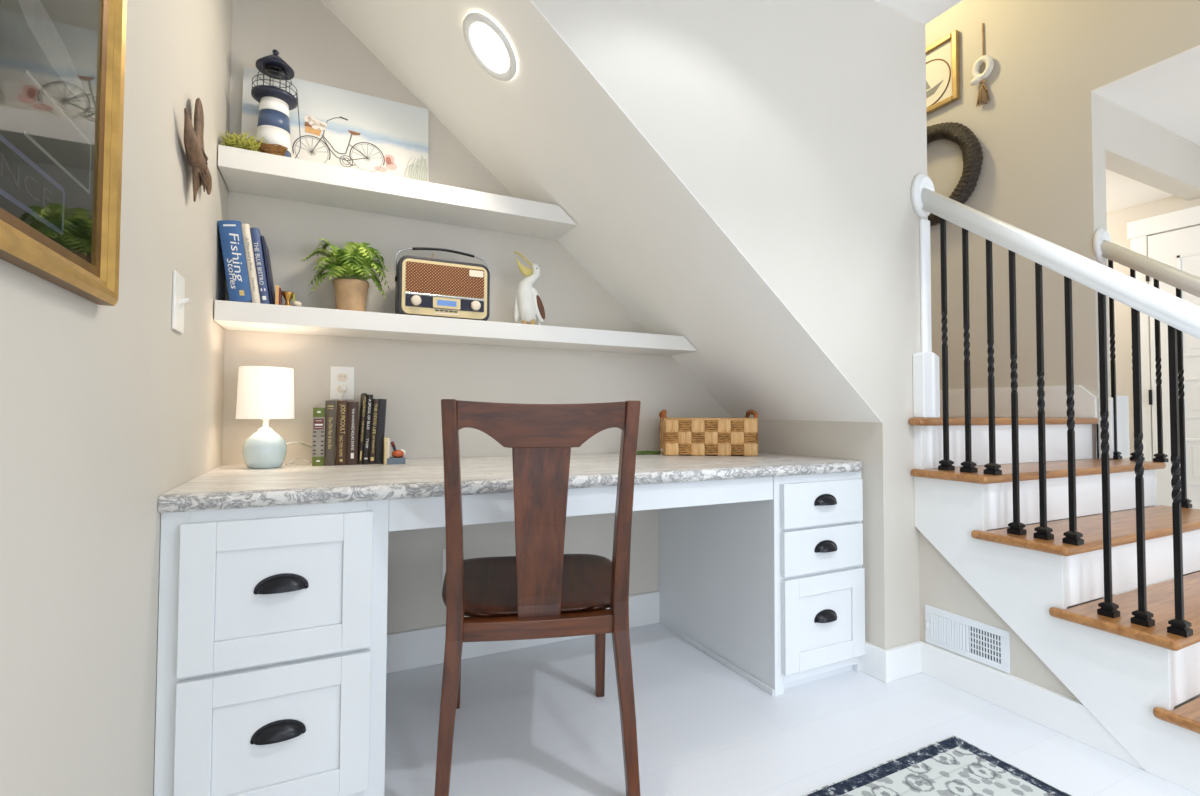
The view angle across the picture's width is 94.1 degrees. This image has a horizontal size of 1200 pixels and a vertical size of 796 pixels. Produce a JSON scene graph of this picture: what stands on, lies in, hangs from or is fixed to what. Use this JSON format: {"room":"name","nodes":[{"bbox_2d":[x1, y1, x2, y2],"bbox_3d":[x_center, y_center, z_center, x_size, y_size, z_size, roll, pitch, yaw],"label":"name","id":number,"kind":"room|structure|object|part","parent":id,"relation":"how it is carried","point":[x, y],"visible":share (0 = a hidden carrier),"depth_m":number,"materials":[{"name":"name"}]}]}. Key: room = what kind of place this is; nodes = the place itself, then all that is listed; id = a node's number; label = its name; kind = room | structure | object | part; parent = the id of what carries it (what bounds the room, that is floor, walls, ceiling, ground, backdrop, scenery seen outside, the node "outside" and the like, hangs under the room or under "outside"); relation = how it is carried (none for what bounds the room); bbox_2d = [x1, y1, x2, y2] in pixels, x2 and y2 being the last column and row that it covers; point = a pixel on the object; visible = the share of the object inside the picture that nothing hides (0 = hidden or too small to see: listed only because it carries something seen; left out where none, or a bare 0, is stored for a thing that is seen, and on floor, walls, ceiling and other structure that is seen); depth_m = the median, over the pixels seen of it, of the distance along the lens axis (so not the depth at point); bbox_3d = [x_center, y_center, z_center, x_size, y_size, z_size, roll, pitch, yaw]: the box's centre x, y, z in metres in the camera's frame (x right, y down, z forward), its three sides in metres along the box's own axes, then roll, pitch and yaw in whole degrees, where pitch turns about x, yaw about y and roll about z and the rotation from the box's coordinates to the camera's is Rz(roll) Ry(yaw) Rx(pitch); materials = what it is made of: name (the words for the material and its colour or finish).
{"room":"home office","nodes":[
{"label":"home office","id":0,"kind":"room"},
{"bbox_2d":[0,0,231,795],"bbox_3d":[-0.080,-0.353,-0.657,0.120,2.520,5.671,1,-2,-26],"label":"wall","id":1,"kind":"structure","parent":0,"point":[106,411],"depth_m":0.91,"materials":[{"name":"beige paint"}]},
{"bbox_2d":[0,0,126,305],"bbox_3d":[-0.585,-0.502,0.553,0.024,0.717,0.622,1,-2,-26],"label":"framed picture","id":2,"kind":"object","parent":1,"relation":"attached to","point":[62,62],"visible":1,"depth_m":0.68,"materials":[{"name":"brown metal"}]},
{"bbox_2d":[0,0,101,265],"bbox_3d":[-0.592,-0.502,0.549,0.006,0.633,0.538,1,-2,-26],"label":"print","id":3,"kind":"object","parent":2,"relation":"attached to","point":[51,50],"depth_m":0.66},
{"bbox_2d":[171,270,189,333],"bbox_3d":[-0.926,-0.210,1.240,0.023,0.127,0.086,1,-2,-26],"label":"light switch","id":4,"kind":"object","parent":1,"relation":"attached to","point":[178,290],"visible":1,"depth_m":1.23,"materials":[{"name":"white plastic"}]},
{"bbox_2d":[184,97,211,201],"bbox_3d":[-0.949,-0.585,1.327,0.031,0.253,0.288,1,-2,-26],"label":"starfish decoration","id":5,"kind":"object","parent":1,"relation":"attached to","point":[197,158],"visible":1,"depth_m":1.29,"materials":[{"name":"brown wood"}]},
{"bbox_2d":[222,0,731,633],"bbox_3d":[-0.204,-0.382,2.371,2.305,2.750,0.120,1,-2,-26],"label":"wall","id":6,"kind":"structure","parent":0,"point":[413,377],"depth_m":2.07,"materials":[{"name":"beige paint"}]},
{"bbox_2d":[330,366,354,399],"bbox_3d":[-0.901,-0.051,1.952,0.077,0.116,0.007,1,-2,-26],"label":"wall outlet","id":7,"kind":"object","parent":6,"relation":"attached to","point":[339,376],"visible":1,"depth_m":1.95,"materials":[{"name":"white plastic"}]},
{"bbox_2d":[337,374,347,380],"bbox_3d":[-0.900,-0.071,1.951,0.034,0.027,0.003,1,-2,-26],"label":"receptacle","id":8,"kind":"object","parent":7,"relation":"attached to","point":[340,377],"depth_m":1.95,"materials":[{"name":"grey plastic"}]},
{"bbox_2d":[337,385,347,392],"bbox_3d":[-0.900,-0.031,1.950,0.034,0.027,0.003,1,-2,-26],"label":"receptacle","id":9,"kind":"object","parent":7,"relation":"attached to","point":[338,386],"depth_m":1.95,"materials":[{"name":"grey plastic"}]},
{"bbox_2d":[218,145,576,239],"bbox_3d":[-0.648,-0.699,1.978,1.148,0.063,0.210,1,-2,-26],"label":"shelf","id":10,"kind":"object","parent":6,"relation":"attached to","point":[242,170],"visible":1,"depth_m":1.89,"materials":[{"name":"white paint"}]},
{"bbox_2d":[219,131,267,151],"bbox_3d":[-1.066,-0.773,1.675,0.127,0.061,0.076,1,-2,-26],"label":"clump","id":11,"kind":"object","parent":10,"relation":"on","point":[234,140],"visible":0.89,"depth_m":1.67,"materials":[{"name":"green plant"}]},
{"bbox_2d":[257,141,287,155],"bbox_3d":[-1.009,-0.761,1.715,0.087,0.040,0.042,1,-2,-26],"label":"driftwood","id":12,"kind":"object","parent":10,"relation":"on","point":[280,150],"visible":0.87,"depth_m":1.70,"materials":[{"name":"brown wood"}]},
{"bbox_2d":[251,49,300,157],"bbox_3d":[-1.043,-0.928,1.789,0.128,0.380,0.128,-1,-2,42],"label":"lighthouse figurine","id":13,"kind":"object","parent":10,"relation":"on","point":[275,102],"visible":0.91,"depth_m":1.76,"materials":[{"name":"white ceramic"}]},
{"bbox_3d":[-1.043,-0.994,1.790,0.126,0.063,0.126,1,-2,-26],"label":"gallery railing","id":14,"kind":"part","parent":13,"relation":"part of","materials":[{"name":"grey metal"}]},
{"bbox_3d":[-1.043,-1.017,1.791,0.051,0.113,0.051,1,-2,-10],"label":"lantern post","id":15,"kind":"part","parent":13,"relation":"part of","materials":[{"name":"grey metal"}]},
{"bbox_3d":[-0.973,-0.878,1.795,0.021,0.243,0.020,0,-2,-3],"label":"hanging chain","id":16,"kind":"part","parent":13,"relation":"part of","materials":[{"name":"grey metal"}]},
{"bbox_2d":[241,66,427,181],"bbox_3d":[-0.903,-0.909,1.948,0.586,0.351,0.046,1,-2,-26],"label":"print","id":17,"kind":"object","parent":10,"relation":"on","point":[339,127],"visible":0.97,"depth_m":1.96,"materials":[{"name":"white paper"}]},
{"bbox_2d":[442,549,445,580],"bbox_3d":[-0.558,0.625,2.101,0.070,0.117,0.007,1,-2,-26],"label":"wall outlet","id":18,"kind":"object","parent":6,"relation":"attached to","point":[443,550],"visible":0.16,"depth_m":2.09,"materials":[{"name":"white plastic"}]},
{"bbox_2d":[214,300,696,355],"bbox_3d":[-0.398,-0.239,2.088,1.708,0.060,0.210,1,-2,-26],"label":"shelf","id":19,"kind":"object","parent":6,"relation":"attached to","point":[231,315],"visible":1,"depth_m":1.91,"materials":[{"name":"white paint"}]},
{"bbox_2d":[218,220,251,302],"bbox_3d":[-1.126,-0.406,1.740,0.091,0.249,0.167,1,-2,-26],"label":"book","id":20,"kind":"object","parent":19,"relation":"on","point":[231,236],"visible":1,"depth_m":1.67,"materials":[{"name":"blue paper"}]},
{"bbox_2d":[241,224,260,302],"bbox_3d":[-1.089,-0.403,1.757,0.055,0.242,0.162,1,-2,-26],"label":"book","id":21,"kind":"object","parent":19,"relation":"on","point":[246,233],"visible":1,"depth_m":1.69,"materials":[{"name":"paper"}]},
{"bbox_2d":[250,228,269,303],"bbox_3d":[-1.069,-0.399,1.768,0.056,0.235,0.162,1,-2,-26],"label":"book","id":22,"kind":"object","parent":19,"relation":"on","point":[255,232],"visible":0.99,"depth_m":1.70,"materials":[{"name":"blue paper"}]},
{"bbox_2d":[260,236,274,303],"bbox_3d":[-1.057,-0.388,1.786,0.040,0.214,0.166,1,-2,-26],"label":"book","id":23,"kind":"object","parent":19,"relation":"on","point":[266,256],"visible":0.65,"depth_m":1.72,"materials":[{"name":"paper"}]},
{"bbox_2d":[275,285,301,305],"bbox_3d":[-0.979,-0.313,1.760,0.072,0.064,0.075,1,-2,-26],"label":"bookend","id":24,"kind":"object","parent":19,"relation":"on","point":[288,296],"visible":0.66,"depth_m":1.74,"materials":[{"name":"gold metal"}]},
{"bbox_3d":[-1.001,-0.310,1.749,0.005,0.058,0.065,1,-2,-26],"label":"plate","id":25,"kind":"part","parent":24,"relation":"part of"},
{"bbox_2d":[300,238,389,310],"bbox_3d":[-0.842,-0.410,1.855,0.282,0.264,0.194,1,-2,-26],"label":"potted fern","id":26,"kind":"object","parent":19,"relation":"on","point":[356,259],"visible":0.98,"depth_m":1.83,"materials":[{"name":"plant"}]},
{"bbox_2d":[333,278,368,310],"bbox_3d":[-0.833,-0.334,1.867,0.112,0.114,0.113,1,-2,-26],"label":"pot","id":27,"kind":"object","parent":26,"relation":"attached to","point":[350,294],"depth_m":1.83,"materials":[{"name":"ceramic"}]},
{"bbox_2d":[395,247,489,320],"bbox_3d":[-0.555,-0.404,1.988,0.331,0.263,0.110,1,-2,-26],"label":"radio","id":28,"kind":"object","parent":19,"relation":"on","point":[431,287],"visible":0.96,"depth_m":1.95,"materials":[{"name":"beige plastic"}]},
{"bbox_3d":[-0.625,-0.334,1.901,0.035,0.035,0.018,1,-2,-26],"label":"dial knob","id":29,"kind":"part","parent":28,"relation":"part of","materials":[{"name":"white plastic"}]},
{"bbox_3d":[-0.559,-0.472,1.999,0.331,0.122,0.005,1,-2,-26],"label":"carry handle","id":30,"kind":"part","parent":28,"relation":"part of","materials":[{"name":"black plastic"}]},
{"bbox_3d":[-0.540,-0.331,1.954,0.269,0.040,0.004,1,-2,-26],"label":"control panel","id":31,"kind":"part","parent":28,"relation":"part of","materials":[{"name":"plastic"}]},
{"bbox_2d":[406,261,483,297],"bbox_3d":[-0.539,-0.412,1.957,0.269,0.103,0.004,1,-2,-26],"label":"speaker grille","id":32,"kind":"object","parent":28,"relation":"attached to","point":[424,279],"depth_m":1.95,"materials":[{"name":"brown fabric"}]},
{"bbox_3d":[-0.536,-0.331,1.954,0.094,0.037,0.003,1,-2,-26],"label":"display frame","id":33,"kind":"part","parent":28,"relation":"part of","materials":[{"name":"beige plastic"}]},
{"bbox_3d":[-0.442,-0.330,1.990,0.035,0.035,0.018,1,-2,-26],"label":"dial knob","id":34,"kind":"part","parent":28,"relation":"part of","materials":[{"name":"white plastic"}]},
{"bbox_2d":[514,251,544,324],"bbox_3d":[-0.272,-0.412,2.137,0.116,0.289,0.066,1,-2,-26],"label":"pelican figurine","id":35,"kind":"object","parent":19,"relation":"on","point":[528,306],"visible":0.88,"depth_m":2.12,"materials":[{"name":"white ceramic"}]},
{"bbox_2d":[386,591,659,673],"bbox_3d":[-0.279,0.921,2.224,1.205,0.137,0.016,1,-2,-26],"label":"baseboard","id":36,"kind":"structure","parent":6,"relation":"attached to","point":[418,648],"depth_m":2.07,"materials":[{"name":"white paint"}]},
{"bbox_2d":[320,0,881,422],"bbox_3d":[-0.129,-0.839,1.907,2.120,1.838,0.821,1,-2,-26],"label":"ceiling","id":37,"kind":"structure","parent":0,"point":[550,133],"depth_m":1.92,"materials":[{"name":"white paint"}]},
{"bbox_2d":[463,12,516,80],"bbox_3d":[-0.327,-1.035,1.652,0.155,0.126,0.196,1,-2,-26],"label":"recessed light","id":38,"kind":"object","parent":37,"relation":"in","point":[480,33],"visible":1,"depth_m":1.64,"materials":[{"name":"white paint"}]},
{"bbox_2d":[531,0,930,649],"bbox_3d":[0.269,-0.234,1.690,2.105,2.420,0.110,1,-2,-26],"label":"wall","id":39,"kind":"structure","parent":0,"point":[799,127],"depth_m":1.87,"materials":[{"name":"beige paint"}]},
{"bbox_2d":[861,641,922,682],"bbox_3d":[1.052,0.935,2.030,0.205,0.107,0.128,1,-2,-26],"label":"baseboard","id":40,"kind":"structure","parent":39,"relation":"attached to","point":[899,662],"depth_m":1.97,"materials":[{"name":"white paint"}]},
{"bbox_2d":[919,219,931,351],"bbox_3d":[1.219,-0.414,2.089,0.050,0.510,0.012,1,-2,-26],"label":"trim","id":41,"kind":"structure","parent":39,"relation":"attached to","point":[925,253],"depth_m":2.08,"materials":[{"name":"white paint"}]},
{"bbox_2d":[913,352,939,417],"bbox_3d":[1.199,-0.047,2.050,0.092,0.240,0.044,1,-2,-26],"label":"newel post","id":42,"kind":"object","parent":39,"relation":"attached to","point":[926,380],"depth_m":2.03,"materials":[{"name":"white paint"}]},
{"bbox_2d":[385,577,1199,795],"bbox_3d":[2.171,1.009,1.531,6.125,0.060,7.700,1,-2,-26],"label":"floor","id":43,"kind":"structure","parent":0,"point":[530,721],"depth_m":1.63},
{"bbox_2d":[154,500,388,795],"bbox_3d":[-0.853,0.607,1.537,0.438,0.721,0.762,1,-2,-26],"label":"base cabinet","id":44,"kind":"object","parent":43,"relation":"on","point":[272,650],"visible":0.98,"depth_m":1.21,"materials":[{"name":"white paint"}]},
{"bbox_3d":[-0.699,0.740,1.214,0.366,0.313,0.019,1,-2,-26],"label":"drawer","id":45,"kind":"part","parent":44,"relation":"part of","materials":[{"name":"white paint"}]},
{"bbox_3d":[-0.698,0.417,1.224,0.366,0.311,0.019,1,-2,-26],"label":"drawer","id":46,"kind":"part","parent":44,"relation":"part of","materials":[{"name":"white paint"}]},
{"bbox_3d":[-0.692,0.719,1.202,0.105,0.038,0.024,1,-2,-26],"label":"drawer pull","id":47,"kind":"part","parent":44,"relation":"part of","materials":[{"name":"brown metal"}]},
{"bbox_3d":[-0.691,0.403,1.211,0.105,0.038,0.024,1,-2,-26],"label":"drawer pull","id":48,"kind":"part","parent":44,"relation":"part of","materials":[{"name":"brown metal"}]},
{"bbox_2d":[158,452,862,512],"bbox_3d":[-0.122,0.240,1.908,2.066,0.036,0.752,1,-2,-26],"label":"countertop","id":49,"kind":"structure","parent":44,"relation":"on","point":[237,486],"depth_m":1.55,"materials":[{"name":"stone"}]},
{"bbox_2d":[236,366,345,468],"bbox_3d":[-1.004,0.063,1.806,0.155,0.306,0.339,0,-2,15],"label":"table lamp","id":50,"kind":"object","parent":49,"relation":"on","point":[265,393],"visible":0.88,"depth_m":1.67,"materials":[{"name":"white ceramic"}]},
{"bbox_3d":[-1.028,-0.014,1.719,0.155,0.156,0.155,1,-2,-26],"label":"lamp shade","id":51,"kind":"part","parent":50,"relation":"part of","materials":[{"name":"white fabric"}]},
{"bbox_2d":[262,419,269,427],"bbox_3d":[-1.028,0.064,1.717,0.033,0.061,0.033,1,-2,-26],"label":"socket","id":52,"kind":"object","parent":50,"relation":"attached to","point":[265,421],"depth_m":1.71,"materials":[{"name":"gold plastic"}]},
{"bbox_3d":[-0.960,0.089,1.860,0.045,0.256,0.213,-1,-2,28],"label":"power cord","id":53,"kind":"part","parent":50,"relation":"part of","materials":[{"name":"white plastic"}]},
{"bbox_2d":[312,408,324,465],"bbox_3d":[-0.918,0.124,1.823,0.034,0.185,0.124,1,-2,-26],"label":"book","id":54,"kind":"object","parent":49,"relation":"on","point":[318,437],"visible":1,"depth_m":1.77,"materials":[{"name":"paper"}]},
{"bbox_2d":[324,401,335,465],"bbox_3d":[-0.890,0.114,1.840,0.030,0.208,0.127,1,-2,-26],"label":"book","id":55,"kind":"object","parent":49,"relation":"on","point":[330,406],"visible":1,"depth_m":1.78,"materials":[{"name":"paper"}]},
{"bbox_2d":[336,401,346,464],"bbox_3d":[-0.860,0.114,1.855,0.030,0.208,0.127,1,-2,-26],"label":"book","id":56,"kind":"object","parent":49,"relation":"on","point":[341,407],"visible":1,"depth_m":1.80,"materials":[{"name":"paper"}]},
{"bbox_2d":[346,402,358,464],"bbox_3d":[-0.831,0.116,1.869,0.033,0.205,0.127,1,-2,-26],"label":"book","id":57,"kind":"object","parent":49,"relation":"on","point":[352,407],"visible":1,"depth_m":1.81,"materials":[{"name":"paper"}]},
{"bbox_2d":[358,393,366,464],"bbox_3d":[-0.805,0.103,1.885,0.023,0.234,0.132,1,-2,-26],"label":"book","id":58,"kind":"object","parent":49,"relation":"on","point":[363,399],"visible":1,"depth_m":1.83,"materials":[{"name":"paper"}]},
{"bbox_2d":[362,394,372,464],"bbox_3d":[-0.791,0.105,1.892,0.029,0.231,0.132,1,-2,-26],"label":"book","id":59,"kind":"object","parent":49,"relation":"on","point":[369,401],"visible":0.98,"depth_m":1.83,"materials":[{"name":"paper"}]},
{"bbox_2d":[369,399,378,463],"bbox_3d":[-0.774,0.112,1.900,0.029,0.217,0.132,1,-2,-26],"label":"book","id":60,"kind":"object","parent":49,"relation":"on","point":[375,405],"visible":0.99,"depth_m":1.84,"materials":[{"name":"paper"}]},
{"bbox_2d":[375,399,386,463],"bbox_3d":[-0.757,0.113,1.914,0.033,0.217,0.128,1,-2,-26],"label":"book","id":61,"kind":"object","parent":49,"relation":"on","point":[382,402],"visible":0.75,"depth_m":1.86,"materials":[{"name":"paper"}]},
{"bbox_2d":[383,437,404,464],"bbox_3d":[-0.690,0.175,1.876,0.070,0.088,0.075,1,-2,-26],"label":"bookend","id":62,"kind":"object","parent":49,"relation":"on","point":[397,458],"visible":0.98,"depth_m":1.84,"materials":[{"name":"beige plastic"}]},
{"bbox_3d":[-0.712,0.166,1.868,0.008,0.066,0.072,1,-2,-26],"label":"plate","id":63,"kind":"part","parent":62,"relation":"part of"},
{"bbox_2d":[388,477,772,530],"bbox_3d":[0.032,0.291,1.609,1.205,0.078,0.020,1,-2,-26],"label":"apron","id":64,"kind":"object","parent":49,"relation":"attached to","point":[424,512],"visible":0.59,"depth_m":1.57,"materials":[{"name":"white paint"}]},
{"bbox_2d":[636,448,662,454],"bbox_3d":[0.194,0.222,2.327,0.157,0.028,0.022,0,-2,-8],"label":"flower sprig","id":65,"kind":"object","parent":49,"relation":"on","point":[637,452],"visible":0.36,"depth_m":2.32,"materials":[{"name":"green plant"}]},
{"bbox_3d":[0.192,0.229,2.327,0.126,0.014,0.021,0,-2,-9],"label":"stem","id":66,"kind":"part","parent":65,"relation":"part of","materials":[{"name":"green plant"}]},
{"bbox_2d":[659,409,758,455],"bbox_3d":[0.453,0.143,2.362,0.397,0.188,0.209,0,-2,1],"label":"woven basket","id":67,"kind":"object","parent":49,"relation":"on","point":[678,436],"visible":0.99,"depth_m":2.26,"materials":[{"name":"wicker"}]},
{"bbox_3d":[0.269,0.074,2.368,0.027,0.050,0.160,0,-2,1],"label":"handle","id":68,"kind":"part","parent":67,"relation":"part of","materials":[{"name":"orange wicker"}]},
{"bbox_3d":[0.638,0.075,2.361,0.027,0.050,0.160,0,-2,1],"label":"handle","id":69,"kind":"part","parent":67,"relation":"part of","materials":[{"name":"orange wicker"}]},
{"bbox_2d":[434,399,640,795],"bbox_3d":[-0.180,0.491,1.544,0.510,0.958,0.606,1,-2,-10],"label":"dining chair","id":70,"kind":"object","parent":43,"relation":"on","point":[542,591],"visible":1,"depth_m":1.32,"materials":[{"name":"brown wood"}]},
{"bbox_3d":[-0.343,0.483,1.272,0.059,0.958,0.126,1,-2,-10],"label":"leg","id":71,"kind":"part","parent":70,"relation":"part of","materials":[{"name":"brown wood"}]},
{"bbox_3d":[-0.455,0.763,1.767,0.038,0.425,0.038,1,-2,-10],"label":"leg","id":72,"kind":"part","parent":70,"relation":"part of","materials":[{"name":"brown wood"}]},
{"bbox_3d":[-0.190,0.520,1.599,0.510,0.032,0.492,1,-2,-10],"label":"seat","id":73,"kind":"part","parent":70,"relation":"part of","materials":[{"name":"brown wood"}]},
{"bbox_3d":[-0.147,0.551,1.352,0.362,0.044,0.054,1,-2,-10],"label":"seat rail","id":74,"kind":"part","parent":70,"relation":"part of","materials":[{"name":"brown wood"}]},
{"bbox_3d":[-0.134,0.062,1.299,0.384,0.109,0.066,1,-2,-10],"label":"crest rail","id":75,"kind":"part","parent":70,"relation":"part of","materials":[{"name":"brown wood"}]},
{"bbox_3d":[0.000,0.767,1.845,0.038,0.425,0.038,1,-2,-10],"label":"leg","id":76,"kind":"part","parent":70,"relation":"part of","materials":[{"name":"brown wood"}]},
{"bbox_3d":[0.065,0.486,1.342,0.059,0.958,0.126,1,-2,-10],"label":"leg","id":77,"kind":"part","parent":70,"relation":"part of","materials":[{"name":"brown wood"}]},
{"bbox_2d":[658,471,864,694],"bbox_3d":[0.619,0.633,2.249,0.421,0.721,0.768,1,-2,-26],"label":"base cabinet","id":78,"kind":"object","parent":43,"relation":"on","point":[775,588],"visible":0.98,"depth_m":1.96,"materials":[{"name":"white paint"}]},
{"bbox_2d":[682,634,773,694],"bbox_3d":[0.458,0.978,2.076,0.009,0.020,0.523,1,-2,-26],"label":"trim","id":79,"kind":"structure","parent":78,"relation":"attached to","point":[709,652],"depth_m":2.03,"materials":[{"name":"white paint"}]},
{"bbox_3d":[0.761,0.625,1.956,0.421,0.721,0.030,1,-2,-26],"label":"frame","id":80,"kind":"part","parent":78,"relation":"part of","materials":[{"name":"white paint"}]},
{"bbox_3d":[0.776,0.523,1.938,0.376,0.148,0.019,1,-2,-26],"label":"drawer","id":81,"kind":"part","parent":78,"relation":"part of","materials":[{"name":"white paint"}]},
{"bbox_3d":[0.776,0.365,1.943,0.376,0.149,0.019,1,-2,-26],"label":"drawer","id":82,"kind":"part","parent":78,"relation":"part of","materials":[{"name":"white paint"}]},
{"bbox_3d":[0.778,0.765,1.933,0.380,0.309,0.019,1,-2,-26],"label":"drawer","id":83,"kind":"part","parent":78,"relation":"part of","materials":[{"name":"white paint"}]},
{"bbox_3d":[0.785,0.750,1.921,0.107,0.038,0.024,1,-2,-26],"label":"drawer pull","id":84,"kind":"part","parent":78,"relation":"part of","materials":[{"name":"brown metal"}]},
{"bbox_3d":[0.786,0.351,1.924,0.107,0.038,0.024,1,-2,-26],"label":"drawer pull","id":85,"kind":"part","parent":78,"relation":"part of","materials":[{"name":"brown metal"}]},
{"bbox_3d":[0.785,0.510,1.919,0.107,0.038,0.024,1,-2,-26],"label":"drawer pull","id":86,"kind":"part","parent":78,"relation":"part of","materials":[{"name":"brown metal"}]},
{"bbox_2d":[801,735,1071,795],"bbox_3d":[0.791,0.938,0.431,1.440,0.007,1.920,1,-2,-26],"label":"area rug","id":87,"kind":"object","parent":43,"relation":"on","point":[951,765],"visible":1,"depth_m":1.42,"materials":[{"name":"white fabric"}]},
{"bbox_2d":[909,417,1199,794],"bbox_3d":[1.637,0.544,2.424,1.288,0.917,2.130,1,-2,-26],"label":"staircase","id":88,"kind":"structure","parent":43,"relation":"on","point":[1131,678],"depth_m":1.75,"materials":[{"name":"white paint"}]},
{"bbox_2d":[910,173,1199,637],"bbox_3d":[1.415,-0.029,1.636,0.114,1.647,0.980,1,-2,-26],"label":"stair railing","id":89,"kind":"object","parent":88,"relation":"on","point":[1180,314],"visible":1,"depth_m":1.65,"materials":[{"name":"black metal"}]},
{"bbox_3d":[1.410,-0.381,1.643,0.062,0.859,0.980,1,-2,-26],"label":"handrail","id":90,"kind":"part","parent":89,"relation":"part of","materials":[{"name":"white paint"}]},
{"bbox_2d":[1093,228,1199,507],"bbox_3d":[2.519,0.007,2.149,0.114,1.613,0.937,1,-2,-26],"label":"stair railing","id":91,"kind":"object","parent":88,"relation":"on","point":[1104,250],"visible":0.83,"depth_m":2.38,"materials":[{"name":"white paint"}]},
{"bbox_3d":[2.507,-0.345,2.152,0.062,0.825,0.937,1,-2,-26],"label":"handrail","id":92,"kind":"part","parent":91,"relation":"part of","materials":[{"name":"white paint"}]},
{"bbox_2d":[757,419,856,460],"bbox_3d":[0.838,0.473,2.398,0.090,1.050,0.702,1,-2,-26],"label":"wall","id":93,"kind":"structure","parent":0,"point":[825,439],"depth_m":2.27,"materials":[{"name":"beige paint"}]},
{"bbox_2d":[875,0,961,23],"bbox_3d":[1.155,-1.628,-0.479,2.455,0.250,4.850,1,-2,-26],"label":"ceiling","id":94,"kind":"structure","parent":0,"point":[923,11],"depth_m":2.04,"materials":[{"name":"white paint"}]},
{"bbox_2d":[919,531,1078,700],"bbox_3d":[1.353,0.671,1.704,0.038,0.620,0.810,1,-2,-26],"label":"wall","id":95,"kind":"structure","parent":0,"point":[941,586],"depth_m":1.90,"materials":[{"name":"beige paint"}]},
{"bbox_2d":[925,605,1009,673],"bbox_3d":[1.232,0.809,1.889,0.014,0.132,0.277,1,-2,-26],"label":"air vent","id":96,"kind":"object","parent":95,"relation":"in","point":[989,645],"visible":1,"depth_m":1.88,"materials":[{"name":"white metal"}]},
{"bbox_2d":[922,642,1142,768],"bbox_3d":[1.302,0.928,1.739,0.020,0.107,0.614,1,-2,-26],"label":"baseboard","id":97,"kind":"structure","parent":95,"relation":"attached to","point":[1065,715],"depth_m":1.72,"materials":[{"name":"white paint"}]},
{"bbox_2d":[925,0,1199,608],"bbox_3d":[2.726,-1.512,1.813,0.120,5.000,7.600,1,-2,-26],"label":"wall","id":98,"kind":"structure","parent":0,"point":[1040,132],"depth_m":2.79,"materials":[{"name":"beige paint"}]},
{"bbox_2d":[926,30,959,114],"bbox_3d":[1.927,-1.868,3.296,0.030,0.390,0.372,1,-2,-26],"label":"framed picture","id":99,"kind":"object","parent":98,"relation":"attached to","point":[942,57],"visible":0.46,"depth_m":3.21,"materials":[{"name":"gold metal"}]},
{"bbox_2d":[927,122,982,225],"bbox_3d":[1.909,-1.285,3.242,0.094,0.584,0.586,1,-2,-26],"label":"wreath","id":100,"kind":"object","parent":98,"relation":"attached to","point":[971,148],"visible":0.33,"depth_m":3.03,"materials":[{"name":"brown wicker"}]},
{"bbox_2d":[970,23,993,106],"bbox_3d":[2.056,-1.805,3.007,0.046,0.450,0.115,1,-2,-26],"label":"rope hanging","id":101,"kind":"object","parent":98,"relation":"hanging from","point":[983,95],"visible":1,"depth_m":3.00,"materials":[{"name":"beige fabric"}]},
{"bbox_3d":[2.073,-1.935,3.020,0.009,0.190,0.012,1,-2,-26],"label":"cord","id":102,"kind":"part","parent":101,"relation":"part of","materials":[{"name":"brown fabric"}]},
{"bbox_2d":[940,385,1096,417],"bbox_3d":[1.806,0.040,3.494,0.014,0.153,2.100,1,-2,-26],"label":"baseboard","id":103,"kind":"structure","parent":98,"relation":"attached to","point":[1085,403],"depth_m":2.80,"materials":[{"name":"white paint"}]},
{"bbox_2d":[1099,395,1129,458],"bbox_3d":[2.362,0.132,2.564,0.165,0.285,0.047,1,-2,-26],"label":"trim","id":104,"kind":"structure","parent":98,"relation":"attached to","point":[1122,403],"depth_m":2.54,"materials":[{"name":"white paint"}]},
{"bbox_2d":[1106,169,1173,212],"bbox_3d":[2.331,-1.260,4.285,1.340,0.164,2.800,1,-2,-26],"label":"ceiling","id":105,"kind":"structure","parent":0,"point":[1122,192],"depth_m":3.29,"materials":[{"name":"white paint"}]},
{"bbox_2d":[1091,45,1199,145],"bbox_3d":[4.450,-1.542,1.038,2.540,0.170,4.696,1,-2,-26],"label":"ceiling","id":106,"kind":"structure","parent":0,"point":[1166,93],"depth_m":2.60,"materials":[{"name":"white paint"}]},
{"bbox_2d":[1104,98,1199,200],"bbox_3d":[2.913,-1.371,2.956,1.220,0.415,0.103,1,-2,-26],"label":"wall","id":107,"kind":"structure","parent":0,"point":[1137,148],"depth_m":2.87,"materials":[{"name":"white paint"}]},
{"bbox_2d":[1107,196,1199,459],"bbox_3d":[3.926,-0.206,2.363,0.120,2.430,7.600,1,-2,-26],"label":"wall","id":108,"kind":"structure","parent":0,"point":[1117,221],"depth_m":3.51,"materials":[{"name":"beige paint"}]},
{"bbox_2d":[1130,236,1152,461],"bbox_3d":[3.327,0.022,3.421,0.021,2.030,0.077,1,-2,-26],"label":"trim","id":109,"kind":"structure","parent":108,"relation":"attached to","point":[1139,244],"depth_m":3.40,"materials":[{"name":"white paint"}]},
{"bbox_2d":[1127,205,1199,239],"bbox_3d":[3.518,-1.055,3.060,0.029,0.105,0.970,1,-2,-26],"label":"trim","id":110,"kind":"structure","parent":108,"relation":"attached to","point":[1188,217],"depth_m":3.33,"materials":[{"name":"white paint"}]},
{"bbox_2d":[1146,225,1199,508],"bbox_3d":[3.482,0.014,3.021,0.090,2.015,0.782,1,-2,-26],"label":"door","id":111,"kind":"structure","parent":108,"relation":"in","point":[1179,249],"depth_m":3.27,"materials":[{"name":"white paint"}]},
{"bbox_3d":[3.503,0.021,3.011,0.007,1.730,0.545,1,-2,-26],"label":"panel moulding","id":112,"kind":"part","parent":111,"relation":"part of","materials":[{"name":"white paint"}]}
]}

